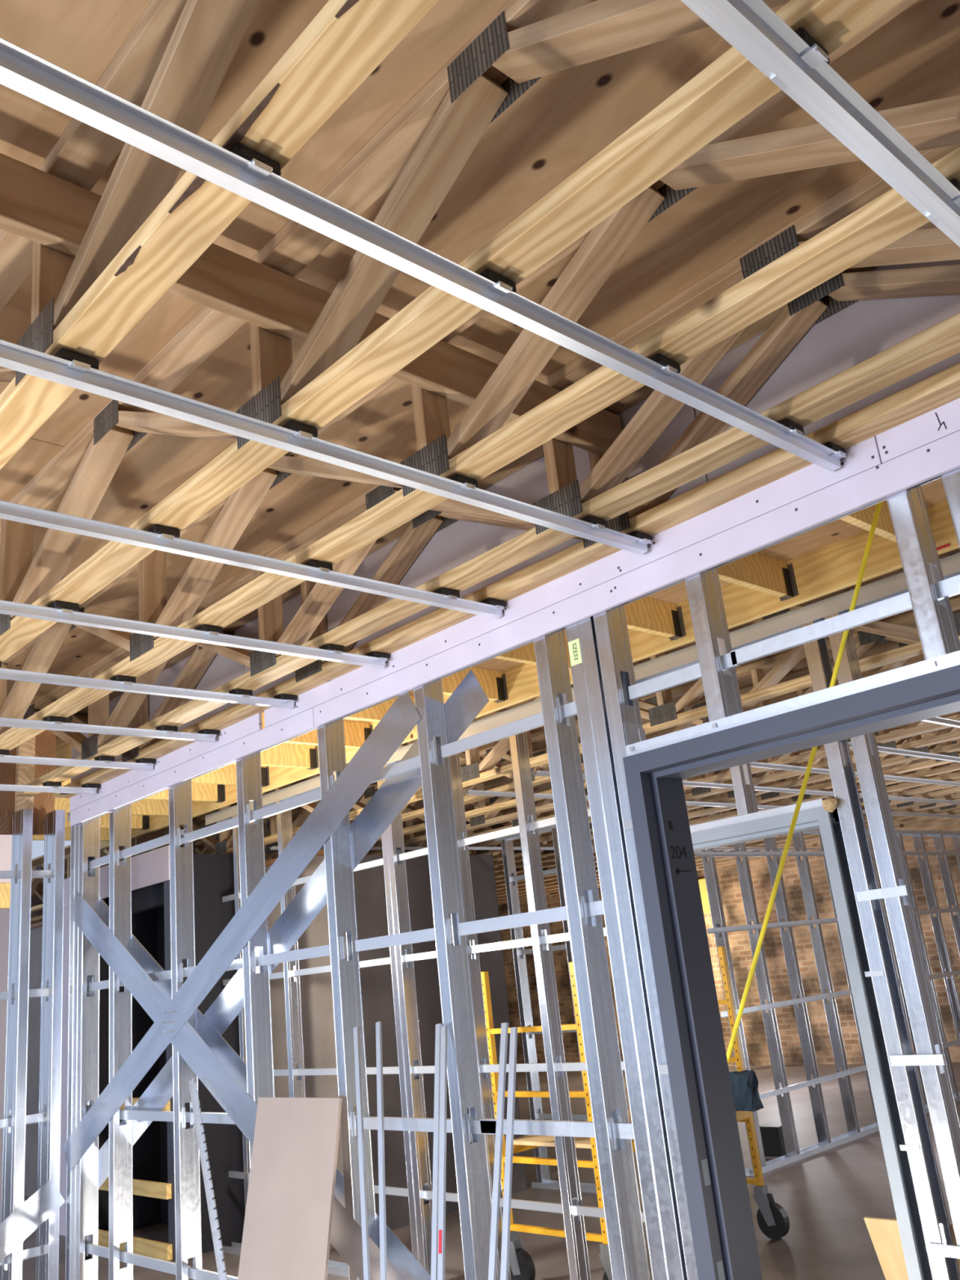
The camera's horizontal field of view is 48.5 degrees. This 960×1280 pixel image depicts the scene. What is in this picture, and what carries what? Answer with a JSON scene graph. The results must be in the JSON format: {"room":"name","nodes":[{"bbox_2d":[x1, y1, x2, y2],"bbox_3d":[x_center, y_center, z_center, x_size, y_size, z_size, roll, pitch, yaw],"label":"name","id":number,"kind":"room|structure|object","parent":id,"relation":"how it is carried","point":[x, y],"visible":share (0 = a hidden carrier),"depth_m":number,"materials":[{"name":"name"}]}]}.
{"room":"building under construction","nodes":[
{"label":"building under construction","id":0,"kind":"room"},
{"bbox_2d":[0,835,12,1223],"bbox_3d":[-3.389,2.516,6.763,0.980,3.240,0.030,10,-24,-42],"label":"wall","id":1,"kind":"structure","parent":0,"point":[6,841],"depth_m":7.13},
{"bbox_2d":[0,729,65,1279],"bbox_3d":[-3.656,1.745,4.237,4.000,3.248,0.202,10,-24,-42],"label":"wall","id":2,"kind":"structure","parent":0,"point":[22,818],"depth_m":5.44,"materials":[{"name":"silver metal"}]},
{"bbox_2d":[30,897,43,924],"bbox_3d":[-3.529,5.428,16.131,10.100,3.340,0.200,10,-24,-42],"label":"wall","id":3,"kind":"structure","parent":0,"point":[34,901],"depth_m":14.33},
{"bbox_2d":[59,844,244,1260],"bbox_3d":[-2.665,3.230,8.594,0.620,2.830,1.970,10,-24,-42],"label":"wall","id":4,"kind":"structure","parent":0,"point":[153,1153],"depth_m":8.37,"materials":[{"name":"black"}]},
{"bbox_2d":[97,1229,172,1261],"bbox_3d":[-2.548,4.386,7.744,0.038,0.095,1.240,10,-24,-42],"label":"board","id":5,"kind":"object","parent":4,"relation":"attached to","point":[147,1247],"visible":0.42,"depth_m":7.53,"materials":[{"name":"beige wood"}]},
{"bbox_2d":[98,1177,171,1199],"bbox_3d":[-2.587,4.026,7.857,0.038,0.095,1.240,10,-24,-42],"label":"board","id":6,"kind":"object","parent":4,"relation":"attached to","point":[161,1190],"visible":0.42,"depth_m":7.60,"materials":[{"name":"beige wood"}]},
{"bbox_2d":[119,1097,170,1111],"bbox_3d":[-2.643,3.499,8.023,0.038,0.095,1.240,10,-24,-42],"label":"board","id":7,"kind":"object","parent":4,"relation":"attached to","point":[167,1107],"visible":0.06,"depth_m":7.90,"materials":[{"name":"beige wood"}]},
{"bbox_2d":[24,849,527,1248],"bbox_3d":[-3.182,4.109,10.924,1.920,2.660,8.100,10,-24,-42],"label":"wall","id":8,"kind":"structure","parent":0,"point":[376,984],"depth_m":8.07,"materials":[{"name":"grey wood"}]},
{"bbox_2d":[0,0,959,897],"bbox_3d":[0.720,0.928,8.619,17.784,0.019,22.728,10,-24,-42],"label":"ceiling","id":9,"kind":"structure","parent":0,"point":[567,117],"depth_m":2.39,"materials":[{"name":"brown wood"}]},
{"bbox_2d":[0,0,439,470],"bbox_3d":[-0.819,-0.712,2.077,0.092,0.462,7.920,10,-24,-42],"label":"truss","id":10,"kind":"object","parent":9,"relation":"attached to","point":[144,233],"visible":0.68,"depth_m":1.76,"materials":[{"name":"brown wood"}]},
{"bbox_2d":[0,0,902,662],"bbox_3d":[-0.467,-0.649,2.400,0.092,0.461,7.920,10,-24,-42],"label":"truss","id":11,"kind":"object","parent":9,"relation":"attached to","point":[424,148],"visible":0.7,"depth_m":2.05,"materials":[{"name":"brown wood"}]},
{"bbox_2d":[0,500,506,618],"bbox_3d":[-1.239,-0.332,2.291,3.572,0.047,0.076,10,-24,-42],"label":"channel","id":12,"kind":"object","parent":11,"relation":"attached to","point":[157,537],"visible":1,"depth_m":2.81,"materials":[{"name":"silver metal"}]},
{"bbox_2d":[0,339,652,555],"bbox_3d":[-0.828,-0.507,1.877,3.572,0.047,0.078,10,-24,-42],"label":"channel","id":13,"kind":"object","parent":11,"relation":"attached to","point":[67,367],"visible":1,"depth_m":2.24,"materials":[{"name":"silver metal"}]},
{"bbox_2d":[680,0,959,247],"bbox_3d":[-0.004,-0.857,1.049,3.572,0.047,0.076,10,-24,-42],"label":"channel","id":14,"kind":"object","parent":11,"relation":"attached to","point":[794,61],"visible":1,"depth_m":1.49,"materials":[{"name":"silver metal"}]},
{"bbox_2d":[30,626,920,923],"bbox_3d":[-1.381,1.452,8.758,0.092,0.461,13.800,10,-24,-42],"label":"truss","id":15,"kind":"object","parent":9,"relation":"attached to","point":[797,653],"visible":0.11,"depth_m":7.02,"materials":[{"name":"brown wood"}]},
{"bbox_2d":[531,770,959,804],"bbox_3d":[3.579,1.387,9.360,8.900,0.023,0.064,10,-24,-42],"label":"channel","id":16,"kind":"object","parent":15,"relation":"attached to","point":[539,773],"visible":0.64,"depth_m":8.20,"materials":[{"name":"silver metal"}]},
{"bbox_2d":[696,722,959,762],"bbox_3d":[4.403,1.037,8.531,8.900,0.023,0.064,10,-24,-42],"label":"channel","id":17,"kind":"object","parent":15,"relation":"attached to","point":[882,749],"visible":0.31,"depth_m":7.16,"materials":[{"name":"silver metal"}]},
{"bbox_2d":[750,761,959,786],"bbox_3d":[3.991,1.212,8.945,8.900,0.023,0.064,10,-24,-42],"label":"channel","id":18,"kind":"object","parent":15,"relation":"attached to","point":[761,765],"visible":0.48,"depth_m":7.50,"materials":[{"name":"silver metal"}]},
{"bbox_2d":[799,693,959,728],"bbox_3d":[4.815,0.862,8.117,8.900,0.023,0.064,10,-24,-42],"label":"channel","id":19,"kind":"object","parent":15,"relation":"attached to","point":[937,720],"visible":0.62,"depth_m":6.13,"materials":[{"name":"silver metal"}]},
{"bbox_2d":[0,0,959,751],"bbox_3d":[-0.122,-0.587,2.716,0.092,0.461,7.920,10,-24,-42],"label":"truss","id":20,"kind":"object","parent":9,"relation":"attached to","point":[478,446],"visible":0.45,"depth_m":2.41,"materials":[{"name":"brown wood"}]},
{"bbox_2d":[0,781,100,794],"bbox_3d":[-2.713,0.648,4.898,1.972,0.047,0.076,10,-24,-42],"label":"channel","id":21,"kind":"object","parent":20,"relation":"attached to","point":[48,787],"visible":1,"depth_m":5.38,"materials":[{"name":"silver metal"}]},
{"bbox_2d":[15,144,959,796],"bbox_3d":[0.229,-0.523,3.039,0.092,0.461,7.920,10,-24,-42],"label":"truss","id":22,"kind":"object","parent":9,"relation":"attached to","point":[601,495],"visible":0.52,"depth_m":2.88,"materials":[{"name":"brown wood"}]},
{"bbox_2d":[31,604,959,912],"bbox_3d":[-1.738,1.387,8.431,0.092,0.461,13.800,10,-24,-42],"label":"truss","id":23,"kind":"object","parent":9,"relation":"attached to","point":[668,713],"visible":0.2,"depth_m":5.64,"materials":[{"name":"brown wood"}]},
{"bbox_2d":[465,790,959,817],"bbox_3d":[3.167,1.561,9.774,8.900,0.023,0.064,10,-24,-42],"label":"channel","id":24,"kind":"object","parent":23,"relation":"attached to","point":[480,793],"visible":0.52,"depth_m":8.50,"materials":[{"name":"silver metal"}]},
{"bbox_2d":[53,221,959,798],"bbox_3d":[0.377,-0.496,3.174,0.092,0.461,7.920,10,-24,-42],"label":"truss","id":25,"kind":"object","parent":9,"relation":"attached to","point":[787,325],"visible":0.44,"depth_m":2.97,"materials":[{"name":"brown wood"}]},
{"bbox_2d":[0,152,622,456],"bbox_3d":[-0.669,-0.800,2.207,2.970,0.140,0.038,10,-24,-42],"label":"strongback","id":26,"kind":"object","parent":25,"relation":"attached to","point":[38,206],"visible":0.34,"depth_m":2.34,"materials":[{"name":"brown wood"}]},
{"bbox_2d":[212,641,920,858],"bbox_3d":[-0.668,1.581,9.412,0.092,0.461,13.800,10,-24,-42],"label":"truss","id":27,"kind":"object","parent":9,"relation":"attached to","point":[486,820],"visible":0.09,"depth_m":8.28,"materials":[{"name":"brown wood"}]},
{"bbox_2d":[180,596,959,853],"bbox_3d":[-1.025,1.516,9.085,0.092,0.461,13.800,10,-24,-42],"label":"truss","id":28,"kind":"object","parent":9,"relation":"attached to","point":[865,640],"visible":0.09,"depth_m":6.78,"materials":[{"name":"brown wood"}]},
{"bbox_2d":[270,846,822,849],"bbox_3d":[1.614,2.221,11.337,8.900,0.023,0.064,10,-24,-42],"label":"channel","id":29,"kind":"object","parent":28,"relation":"attached to","point":[273,847],"visible":0.34,"depth_m":9.97,"materials":[{"name":"silver metal"}]},
{"bbox_2d":[264,654,959,861],"bbox_3d":[-0.312,1.645,9.739,0.092,0.461,13.800,10,-24,-42],"label":"truss","id":30,"kind":"object","parent":9,"relation":"attached to","point":[929,727],"visible":0.02,"depth_m":7.37,"materials":[{"name":"brown wood"}]},
{"bbox_2d":[370,720,959,855],"bbox_3d":[0.044,1.710,10.066,0.092,0.461,13.800,10,-24,-42],"label":"truss","id":31,"kind":"object","parent":9,"relation":"attached to","point":[699,792],"visible":0.08,"depth_m":7.81,"materials":[{"name":"brown wood"}]},
{"bbox_2d":[376,715,959,860],"bbox_3d":[0.757,1.839,10.720,0.092,0.461,13.800,10,-24,-42],"label":"truss","id":32,"kind":"object","parent":9,"relation":"attached to","point":[771,796],"visible":0.09,"depth_m":8.86,"materials":[{"name":"brown wood"}]},
{"bbox_2d":[379,711,959,866],"bbox_3d":[1.113,1.903,11.048,0.092,0.461,13.800,10,-24,-42],"label":"truss","id":33,"kind":"object","parent":9,"relation":"attached to","point":[806,797],"visible":0.09,"depth_m":9.35,"materials":[{"name":"brown wood"}]},
{"bbox_2d":[415,714,959,854],"bbox_3d":[0.401,1.774,10.393,0.092,0.461,13.800,10,-24,-42],"label":"truss","id":34,"kind":"object","parent":9,"relation":"attached to","point":[955,747],"visible":0.07,"depth_m":8.25,"materials":[{"name":"brown wood"}]},
{"bbox_2d":[468,729,959,877],"bbox_3d":[1.826,2.032,11.702,0.092,0.461,13.800,10,-24,-42],"label":"truss","id":35,"kind":"object","parent":9,"relation":"attached to","point":[935,787],"visible":0.02,"depth_m":9.68,"materials":[{"name":"brown wood"}]},
{"bbox_2d":[488,730,959,871],"bbox_3d":[1.470,1.968,11.375,0.092,0.461,13.800,10,-24,-42],"label":"truss","id":36,"kind":"object","parent":9,"relation":"attached to","point":[953,775],"visible":0.02,"depth_m":9.35,"materials":[{"name":"brown wood"}]},
{"bbox_2d":[491,738,959,881],"bbox_3d":[2.183,2.097,12.029,0.092,0.461,13.800,10,-24,-42],"label":"truss","id":37,"kind":"object","parent":9,"relation":"attached to","point":[957,789],"visible":0.02,"depth_m":10.16,"materials":[{"name":"brown wood"}]},
{"bbox_2d":[494,757,959,885],"bbox_3d":[2.539,2.162,12.356,0.092,0.461,13.800,10,-24,-42],"label":"truss","id":38,"kind":"object","parent":9,"relation":"attached to","point":[910,804],"visible":0.05,"depth_m":10.57,"materials":[{"name":"brown wood"}]},
{"bbox_2d":[494,777,959,889],"bbox_3d":[2.896,2.226,12.683,0.092,0.461,13.800,10,-24,-42],"label":"truss","id":39,"kind":"object","parent":9,"relation":"attached to","point":[931,806],"visible":0.06,"depth_m":11.07,"materials":[{"name":"brown wood"}]},
{"bbox_2d":[495,778,959,899],"bbox_3d":[3.965,2.420,13.664,0.092,0.461,13.800,10,-24,-42],"label":"truss","id":40,"kind":"object","parent":9,"relation":"attached to","point":[938,819],"visible":0.03,"depth_m":13.36,"materials":[{"name":"brown wood"}]},
{"bbox_2d":[496,764,959,893],"bbox_3d":[3.252,2.291,13.010,0.092,0.461,13.800,10,-24,-42],"label":"truss","id":41,"kind":"object","parent":9,"relation":"attached to","point":[955,806],"visible":0.06,"depth_m":12.32,"materials":[{"name":"brown wood"}]},
{"bbox_2d":[496,769,959,896],"bbox_3d":[3.608,2.355,13.337,0.092,0.461,13.800,10,-24,-42],"label":"truss","id":42,"kind":"object","parent":9,"relation":"attached to","point":[953,811],"visible":0.02,"depth_m":12.36,"materials":[{"name":"brown wood"}]},
{"bbox_2d":[497,789,959,902],"bbox_3d":[4.321,2.484,13.991,0.092,0.461,13.800,10,-24,-42],"label":"truss","id":43,"kind":"object","parent":9,"relation":"attached to","point":[957,820],"visible":0.02,"depth_m":13.86,"materials":[{"name":"brown wood"}]},
{"bbox_2d":[497,786,959,904],"bbox_3d":[4.678,2.549,14.318,0.092,0.461,13.800,10,-24,-42],"label":"truss","id":44,"kind":"object","parent":9,"relation":"attached to","point":[956,824],"visible":0.04,"depth_m":14.97,"materials":[{"name":"brown wood"}]},
{"bbox_3d":[-1.524,-0.840,1.430,0.092,0.461,7.920,10,-24,-42],"label":"truss","id":45,"kind":"object","parent":9,"relation":"attached to","visible":0},
{"bbox_2d":[0,715,219,742],"bbox_3d":[-2.475,0.193,3.534,3.572,0.047,0.078,10,-24,-42],"label":"channel","id":46,"kind":"object","parent":45,"relation":"attached to","point":[51,722],"visible":1,"depth_m":4.38,"materials":[{"name":"silver metal"}]},
{"bbox_2d":[0,661,296,709],"bbox_3d":[-2.063,0.017,3.119,3.572,0.047,0.076,10,-24,-42],"label":"channel","id":47,"kind":"object","parent":45,"relation":"attached to","point":[119,682],"visible":1,"depth_m":3.87,"materials":[{"name":"silver metal"}]},
{"bbox_2d":[0,600,389,668],"bbox_3d":[-1.652,-0.157,2.706,3.572,0.047,0.078,10,-24,-42],"label":"channel","id":48,"kind":"object","parent":45,"relation":"attached to","point":[58,611],"visible":1,"depth_m":3.35,"materials":[{"name":"silver metal"}]},
{"bbox_2d":[0,37,846,471],"bbox_3d":[-0.416,-0.682,1.463,3.572,0.047,0.076,10,-24,-42],"label":"channel","id":49,"kind":"object","parent":45,"relation":"attached to","point":[242,171],"visible":1,"depth_m":1.65,"materials":[{"name":"silver metal"}]},
{"bbox_3d":[-1.172,-0.777,1.753,0.092,0.461,7.920,10,-24,-42],"label":"truss","id":50,"kind":"object","parent":9,"relation":"attached to","visible":0},
{"bbox_2d":[0,749,155,770],"bbox_3d":[-2.886,0.367,3.948,3.572,0.047,0.077,10,-24,-42],"label":"channel","id":51,"kind":"object","parent":50,"relation":"attached to","point":[102,762],"visible":1,"depth_m":4.90,"materials":[{"name":"silver metal"}]},
{"bbox_2d":[22,1062,959,1279],"bbox_3d":[-0.225,4.009,6.915,22.000,0.150,24.000,10,-24,-42],"label":"floor","id":52,"kind":"structure","parent":0,"point":[826,1197],"depth_m":7.33,"materials":[{"name":"concrete"}]},
{"bbox_2d":[188,1077,227,1279],"bbox_3d":[-0.916,2.315,3.816,0.026,1.357,1.129,2,-19,-25],"label":"channel","id":53,"kind":"object","parent":52,"relation":"on","point":[217,1243],"visible":1,"depth_m":4.12,"materials":[{"name":"silver metal"}]},
{"bbox_2d":[237,1097,342,1279],"bbox_3d":[-0.691,2.272,3.648,0.256,1.279,0.534,10,-24,-42],"label":"gypsum offcut","id":54,"kind":"object","parent":52,"relation":"on","point":[288,1219],"visible":1,"depth_m":3.78,"materials":[{"name":"brown paper"}]},
{"bbox_2d":[353,1026,370,1279],"bbox_3d":[-0.344,1.992,3.261,0.021,1.513,0.574,-5,-17,-5],"label":"strip","id":55,"kind":"object","parent":52,"relation":"on","point":[366,1274],"visible":1,"depth_m":3.49,"materials":[{"name":"silver metal"}]},
{"bbox_2d":[375,1021,387,1279],"bbox_3d":[-0.288,1.962,3.206,0.022,1.524,0.505,-7,-17,2],"label":"strip","id":56,"kind":"object","parent":52,"relation":"on","point":[382,1206],"visible":1,"depth_m":3.42,"materials":[{"name":"silver metal"}]},
{"bbox_2d":[431,1023,442,1279],"bbox_3d":[-0.131,1.901,3.033,0.024,1.503,0.432,-12,-18,18],"label":"strip","id":57,"kind":"object","parent":52,"relation":"on","point":[437,1028],"visible":1,"depth_m":3.23,"materials":[{"name":"silver metal"}]},
{"bbox_2d":[437,1025,447,1279],"bbox_3d":[-0.110,1.890,2.993,0.024,1.496,0.461,-11,-18,16],"label":"strip","id":58,"kind":"object","parent":52,"relation":"on","point":[443,1061],"visible":1,"depth_m":3.21,"materials":[{"name":"silver metal"}]},
{"bbox_2d":[488,1022,508,1279],"bbox_3d":[0.026,1.834,2.860,0.023,1.492,0.406,-19,-22,36],"label":"strip","id":59,"kind":"object","parent":52,"relation":"on","point":[504,1026],"visible":1,"depth_m":3.05,"materials":[{"name":"silver metal"}]},
{"bbox_2d":[500,1026,517,1279],"bbox_3d":[0.058,1.821,2.805,0.023,1.479,0.438,-17,-20,31],"label":"strip","id":60,"kind":"object","parent":52,"relation":"on","point":[513,1031],"visible":1,"depth_m":3.01,"materials":[{"name":"silver metal"}]},
{"bbox_2d":[480,946,789,1279],"bbox_3d":[0.898,2.732,6.274,1.468,1.660,0.910,10,-24,-42],"label":"scaffold","id":61,"kind":"object","parent":52,"relation":"on","point":[773,1220],"visible":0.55,"depth_m":6.00,"materials":[{"name":"yellow metal"}]},
{"bbox_2d":[728,1070,764,1111],"bbox_3d":[1.577,2.685,6.347,0.119,0.228,0.158,10,-24,-42],"label":"bundle","id":62,"kind":"object","parent":61,"relation":"hanging from","point":[744,1084],"visible":0.93,"depth_m":6.31,"materials":[{"name":"blue"}]},
{"bbox_2d":[759,1121,786,1155],"bbox_3d":[2.453,4.120,8.809,0.240,0.218,0.220,10,-24,-42],"label":"box","id":63,"kind":"object","parent":52,"relation":"on","point":[771,1133],"visible":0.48,"depth_m":8.71,"materials":[{"name":"black plastic"}]},
{"bbox_2d":[863,1216,959,1279],"bbox_3d":[1.810,2.572,4.216,0.185,0.530,0.420,10,-24,-42],"label":"plywood offcut","id":64,"kind":"object","parent":52,"relation":"on","point":[884,1233],"visible":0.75,"depth_m":4.32,"materials":[{"name":"beige wood"}]},
{"bbox_2d":[32,499,959,850],"bbox_3d":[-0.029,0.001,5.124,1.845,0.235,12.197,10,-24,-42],"label":"wooden beam","id":65,"kind":"structure","parent":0,"point":[761,585],"depth_m":5.12,"materials":[{"name":"yellow"}]},
{"bbox_2d":[726,501,882,1062],"bbox_3d":[0.861,1.127,3.614,0.016,3.054,1.858,10,-24,-42],"label":"rope","id":66,"kind":"object","parent":65,"relation":"hanging from","point":[877,513],"visible":0.47,"depth_m":3.52,"materials":[{"name":"yellow fabric"}]},
{"bbox_2d":[62,259,959,1279],"bbox_3d":[0.562,0.871,2.851,0.115,3.283,8.015,10,-24,-42],"label":"wall","id":67,"kind":"structure","parent":0,"point":[588,602],"depth_m":3.51,"materials":[{"name":"silver metal"}]},
{"bbox_2d":[622,664,959,1279],"bbox_3d":[0.913,1.239,2.431,0.171,2.182,1.079,10,-24,-42],"label":"door frame","id":68,"kind":"structure","parent":67,"relation":"in","point":[722,1222],"depth_m":2.78,"materials":[{"name":"silver metal"}]},
{"bbox_2d":[494,824,596,1193],"bbox_3d":[0.609,2.913,8.619,0.099,2.776,0.900,10,-24,-42],"label":"studs","id":69,"kind":"structure","parent":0,"point":[544,1181],"depth_m":8.76,"materials":[{"name":"silver metal"}]},
{"bbox_2d":[204,551,959,1279],"bbox_3d":[0.594,1.746,5.372,0.111,3.054,7.600,10,-24,-42],"label":"wall","id":70,"kind":"structure","parent":0,"point":[942,1254],"depth_m":5.22,"materials":[{"name":"silver metal"}]},
{"bbox_2d":[690,806,933,1279],"bbox_3d":[1.272,1.907,4.632,0.167,2.182,1.104,10,-24,-42],"label":"door frame","id":71,"kind":"structure","parent":70,"relation":"in","point":[907,1213],"depth_m":4.36,"materials":[{"name":"grey metal"}]},
{"bbox_2d":[822,795,837,812],"bbox_3d":[1.483,0.692,4.510,0.055,0.071,0.067,10,-24,-42],"label":"scrap","id":72,"kind":"object","parent":71,"relation":"attached to","point":[829,804],"visible":1,"depth_m":4.50,"materials":[{"name":"beige wood"}]},
{"bbox_2d":[497,805,959,1066],"bbox_3d":[5.909,3.701,13.878,0.290,3.340,21.000,10,-24,-42],"label":"wall","id":73,"kind":"structure","parent":0,"point":[757,1046],"depth_m":15.28,"materials":[{"name":"brick"}]},
{"bbox_2d":[689,824,959,1176],"bbox_3d":[4.053,3.174,10.401,6.100,2.641,0.111,10,-24,-42],"label":"wall partition","id":74,"kind":"structure","parent":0,"point":[793,1153],"depth_m":9.24,"materials":[{"name":"silver metal"}]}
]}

